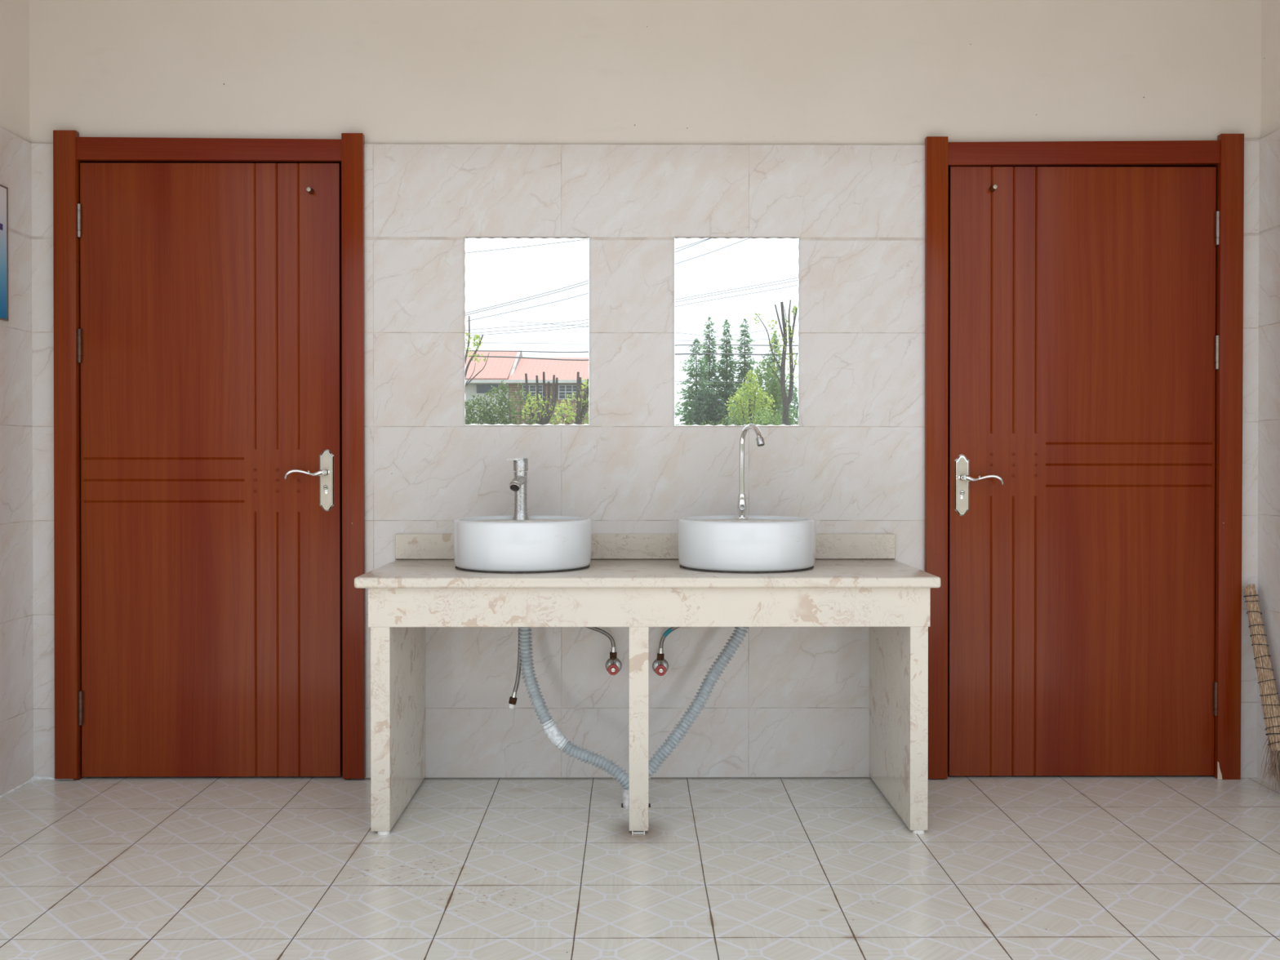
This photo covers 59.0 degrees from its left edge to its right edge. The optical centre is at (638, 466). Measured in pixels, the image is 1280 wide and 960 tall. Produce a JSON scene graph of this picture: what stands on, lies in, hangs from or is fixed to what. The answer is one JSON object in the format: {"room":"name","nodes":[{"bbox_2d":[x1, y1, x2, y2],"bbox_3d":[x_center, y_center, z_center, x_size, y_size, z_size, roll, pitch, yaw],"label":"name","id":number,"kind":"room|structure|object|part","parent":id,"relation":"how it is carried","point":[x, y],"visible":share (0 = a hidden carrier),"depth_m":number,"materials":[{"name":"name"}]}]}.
{"room":"public restroom","nodes":[
{"label":"public restroom","id":0,"kind":"room"},
{"bbox_2d":[0,0,55,798],"bbox_3d":[-2.022,-0.465,2.738,0.331,2.955,1.762,0,0,0],"label":"wall","id":1,"kind":"structure","parent":0,"point":[16,629],"depth_m":3.52,"materials":[{"name":"white tile"}]},
{"bbox_2d":[0,184,8,320],"bbox_3d":[-1.925,-0.644,3.102,0.008,0.406,0.706,0,0,0],"label":"poster","id":2,"kind":"object","parent":1,"relation":"attached to","point":[3,190],"visible":1,"depth_m":3.43,"materials":[{"name":"blue paper"}]},
{"bbox_2d":[0,773,1279,959],"bbox_3d":[0.033,1.066,2.947,4.442,0.120,1.646,0,0,0],"label":"floor","id":3,"kind":"structure","parent":0,"point":[1004,867],"depth_m":2.81,"materials":[{"name":"tile"}]},
{"bbox_2d":[621,788,650,808],"bbox_3d":[-0.007,0.977,3.354,0.086,0.054,0.080,0,0,0],"label":"drain pipe","id":4,"kind":"object","parent":3,"relation":"on","point":[625,793],"visible":0.31,"depth_m":3.32,"materials":[{"name":"white plastic"}]},
{"bbox_2d":[354,533,940,835],"bbox_3d":[0.024,0.610,3.347,1.592,0.786,0.560,0,0,0],"label":"washstand","id":5,"kind":"object","parent":3,"relation":"on","point":[637,582],"depth_m":3.09,"materials":[{"name":"beige stone"}]},
{"bbox_3d":[-0.706,0.661,3.355,0.052,0.666,0.535,0,0,0],"label":"leg panel","id":6,"kind":"part","parent":5,"relation":"part of","materials":[{"name":"beige stone"}]},
{"bbox_2d":[508,628,521,708],"bbox_3d":[-0.366,0.529,3.456,0.036,0.405,0.105,0,0,13],"label":"supply hose","id":7,"kind":"object","parent":5,"relation":"hanging from","point":[513,700],"visible":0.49,"depth_m":3.42,"materials":[{"name":"metal"}]},
{"bbox_2d":[453,515,591,573],"bbox_3d":[-0.343,0.226,3.361,0.407,0.143,0.407,0,0,0],"label":"basin","id":8,"kind":"object","parent":5,"relation":"in","point":[500,544],"visible":0.99,"depth_m":3.19,"materials":[{"name":"white ceramic"}]},
{"bbox_2d":[506,458,528,519],"bbox_3d":[-0.375,0.071,3.475,0.072,0.190,0.120,0,0,0],"label":"mixer tap","id":9,"kind":"object","parent":8,"relation":"on","point":[518,484],"visible":1,"depth_m":3.49,"materials":[{"name":"silver metal"}]},
{"bbox_3d":[-0.377,-0.022,3.508,0.068,0.006,0.041,0,0,0],"label":"lever","id":10,"kind":"part","parent":9,"relation":"part of","materials":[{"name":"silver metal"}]},
{"bbox_3d":[-0.368,0.050,3.469,0.034,0.044,0.082,0,0,8],"label":"spout","id":11,"kind":"part","parent":9,"relation":"part of","materials":[{"name":"silver metal"}]},
{"bbox_2d":[517,626,628,791],"bbox_3d":[-0.184,0.646,3.348,0.357,0.635,0.049,0,0,4],"label":"hose","id":12,"kind":"object","parent":5,"relation":"attached to","point":[549,726],"visible":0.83,"depth_m":3.34,"materials":[{"name":"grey plastic"}]},
{"bbox_3d":[0.001,0.717,3.122,0.054,0.559,0.060,0,0,0],"label":"post","id":13,"kind":"part","parent":5,"relation":"part of","materials":[{"name":"beige stone"}]},
{"bbox_2d":[354,559,940,588],"bbox_3d":[0.024,0.314,3.345,1.592,0.030,0.560,0,0,0],"label":"countertop","id":14,"kind":"structure","parent":5,"relation":"on","point":[399,573],"depth_m":3.07,"materials":[{"name":"beige stone"}]},
{"bbox_2d":[648,626,749,778],"bbox_3d":[0.157,0.644,3.355,0.370,0.632,0.046,0,0,-5],"label":"hose","id":15,"kind":"object","parent":5,"relation":"attached to","point":[688,718],"visible":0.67,"depth_m":3.34,"materials":[{"name":"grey plastic"}]},
{"bbox_2d":[677,515,815,573],"bbox_3d":[0.321,0.226,3.365,0.407,0.143,0.407,0,0,0],"label":"basin","id":16,"kind":"object","parent":5,"relation":"in","point":[759,544],"visible":0.98,"depth_m":3.19,"materials":[{"name":"white ceramic"}]},
{"bbox_2d":[735,423,764,519],"bbox_3d":[0.346,0.018,3.468,0.041,0.296,0.144,0,0,-28],"label":"tap","id":17,"kind":"object","parent":16,"relation":"on","point":[741,502],"visible":1,"depth_m":3.50,"materials":[{"name":"silver metal"}]},
{"bbox_3d":[0.343,-0.019,3.465,0.018,0.222,0.122,0,0,-26],"label":"gooseneck spout","id":18,"kind":"part","parent":17,"relation":"part of","materials":[{"name":"silver metal"}]},
{"bbox_3d":[0.766,0.662,3.364,0.049,0.666,0.535,0,0,0],"label":"leg panel","id":19,"kind":"part","parent":5,"relation":"part of","materials":[{"name":"beige stone"}]},
{"bbox_2d":[1243,583,1279,795],"bbox_3d":[1.929,0.684,3.501,0.116,0.620,0.241,0,0,0],"label":"straw broom","id":20,"kind":"object","parent":3,"relation":"on","point":[1270,703],"visible":1,"depth_m":3.50,"materials":[{"name":"beige plant"}]},
{"bbox_2d":[29,0,1261,779],"bbox_3d":[0.028,-0.474,3.750,4.422,2.950,0.260,0,0,0],"label":"wall","id":21,"kind":"structure","parent":0,"point":[630,127],"depth_m":3.62,"materials":[{"name":"white tile"}]},
{"bbox_2d":[53,129,365,779],"bbox_3d":[-1.364,-0.032,3.635,0.982,2.066,0.158,0,0,0],"label":"door","id":22,"kind":"structure","parent":21,"relation":"in","point":[209,293],"depth_m":3.61,"materials":[{"name":"red wood"}]},
{"bbox_3d":[-1.051,0.025,3.584,0.134,0.035,0.052,0,0,0],"label":"lever","id":23,"kind":"part","parent":22,"relation":"part of","materials":[{"name":"silver metal"}]},
{"bbox_3d":[-1.043,-0.876,3.594,0.019,0.019,0.033,0,0,0],"label":"stop knob","id":24,"kind":"part","parent":22,"relation":"part of","materials":[{"name":"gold metal"}]},
{"bbox_3d":[-0.994,0.045,3.609,0.035,0.177,0.002,0,0,0],"label":"panel","id":25,"kind":"part","parent":22,"relation":"part of","materials":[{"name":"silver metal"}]},
{"bbox_3d":[-0.994,0.045,3.615,0.047,0.197,0.004,0,0,0],"label":"handle","id":26,"kind":"part","parent":22,"relation":"part of","materials":[{"name":"silver metal"}]},
{"bbox_2d":[464,237,589,425],"bbox_3d":[-0.355,-0.430,3.615,0.398,0.598,0.006,0,0,0],"label":"wall mirror","id":27,"kind":"object","parent":21,"relation":"attached to","point":[526,300],"visible":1,"depth_m":3.61,"materials":[{"name":"clear glass"}]},
{"bbox_2d":[604,657,622,675],"bbox_3d":[-0.080,0.638,3.589,0.053,0.054,0.075,0,0,0],"label":"angle valve","id":28,"kind":"object","parent":21,"relation":"attached to","point":[614,666],"visible":0.99,"depth_m":3.58,"materials":[{"name":"silver metal"}]},
{"bbox_2d":[585,626,617,659],"bbox_3d":[-0.209,0.467,3.547,0.295,0.284,0.025,0,0,-17],"label":"supply hose","id":29,"kind":"object","parent":28,"relation":"attached to","point":[613,655],"visible":0.41,"depth_m":3.58,"materials":[{"name":"metal"}]},
{"bbox_2d":[395,533,895,559],"bbox_3d":[0.023,0.255,3.614,1.592,0.079,0.020,0,0,0],"label":"backsplash","id":30,"kind":"structure","parent":21,"relation":"attached to","point":[407,546],"depth_m":3.60,"materials":[{"name":"beige stone"}]},
{"bbox_2d":[652,658,668,675],"bbox_3d":[0.071,0.641,3.590,0.053,0.054,0.075,0,0,0],"label":"angle valve","id":31,"kind":"object","parent":21,"relation":"attached to","point":[660,668],"visible":0.97,"depth_m":3.58,"materials":[{"name":"silver metal"}]},
{"bbox_2d":[657,626,679,660],"bbox_3d":[0.189,0.469,3.549,0.274,0.289,0.025,0,0,17],"label":"supply hose","id":32,"kind":"object","parent":31,"relation":"attached to","point":[660,655],"visible":0.38,"depth_m":3.58,"materials":[{"name":"metal"}]},
{"bbox_2d":[674,237,799,426],"bbox_3d":[0.313,-0.430,3.619,0.398,0.601,0.006,0,0,0],"label":"wall mirror","id":33,"kind":"object","parent":21,"relation":"attached to","point":[736,300],"visible":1,"depth_m":3.62,"materials":[{"name":"clear glass"}]},
{"bbox_2d":[924,133,1244,779],"bbox_3d":[1.423,-0.029,3.652,1.014,2.061,0.158,0,0,0],"label":"door","id":34,"kind":"structure","parent":21,"relation":"in","point":[1084,300],"depth_m":3.63,"materials":[{"name":"red wood"}]},
{"bbox_3d":[1.036,0.060,3.622,0.035,0.177,0.002,0,0,0],"label":"panel","id":35,"kind":"part","parent":34,"relation":"part of","materials":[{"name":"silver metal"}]},
{"bbox_3d":[1.090,0.042,3.598,0.134,0.035,0.052,0,0,0],"label":"lever","id":36,"kind":"part","parent":34,"relation":"part of","materials":[{"name":"silver metal"}]},
{"bbox_3d":[1.132,-0.887,3.607,0.019,0.019,0.033,0,0,0],"label":"stop knob","id":37,"kind":"part","parent":34,"relation":"part of","materials":[{"name":"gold metal"}]},
{"bbox_2d":[1257,0,1279,789],"bbox_3d":[2.125,-0.468,2.764,0.260,2.950,1.762,0,0,0],"label":"wall","id":38,"kind":"structure","parent":0,"point":[1268,414],"depth_m":3.57,"materials":[{"name":"white tile"}]}
]}

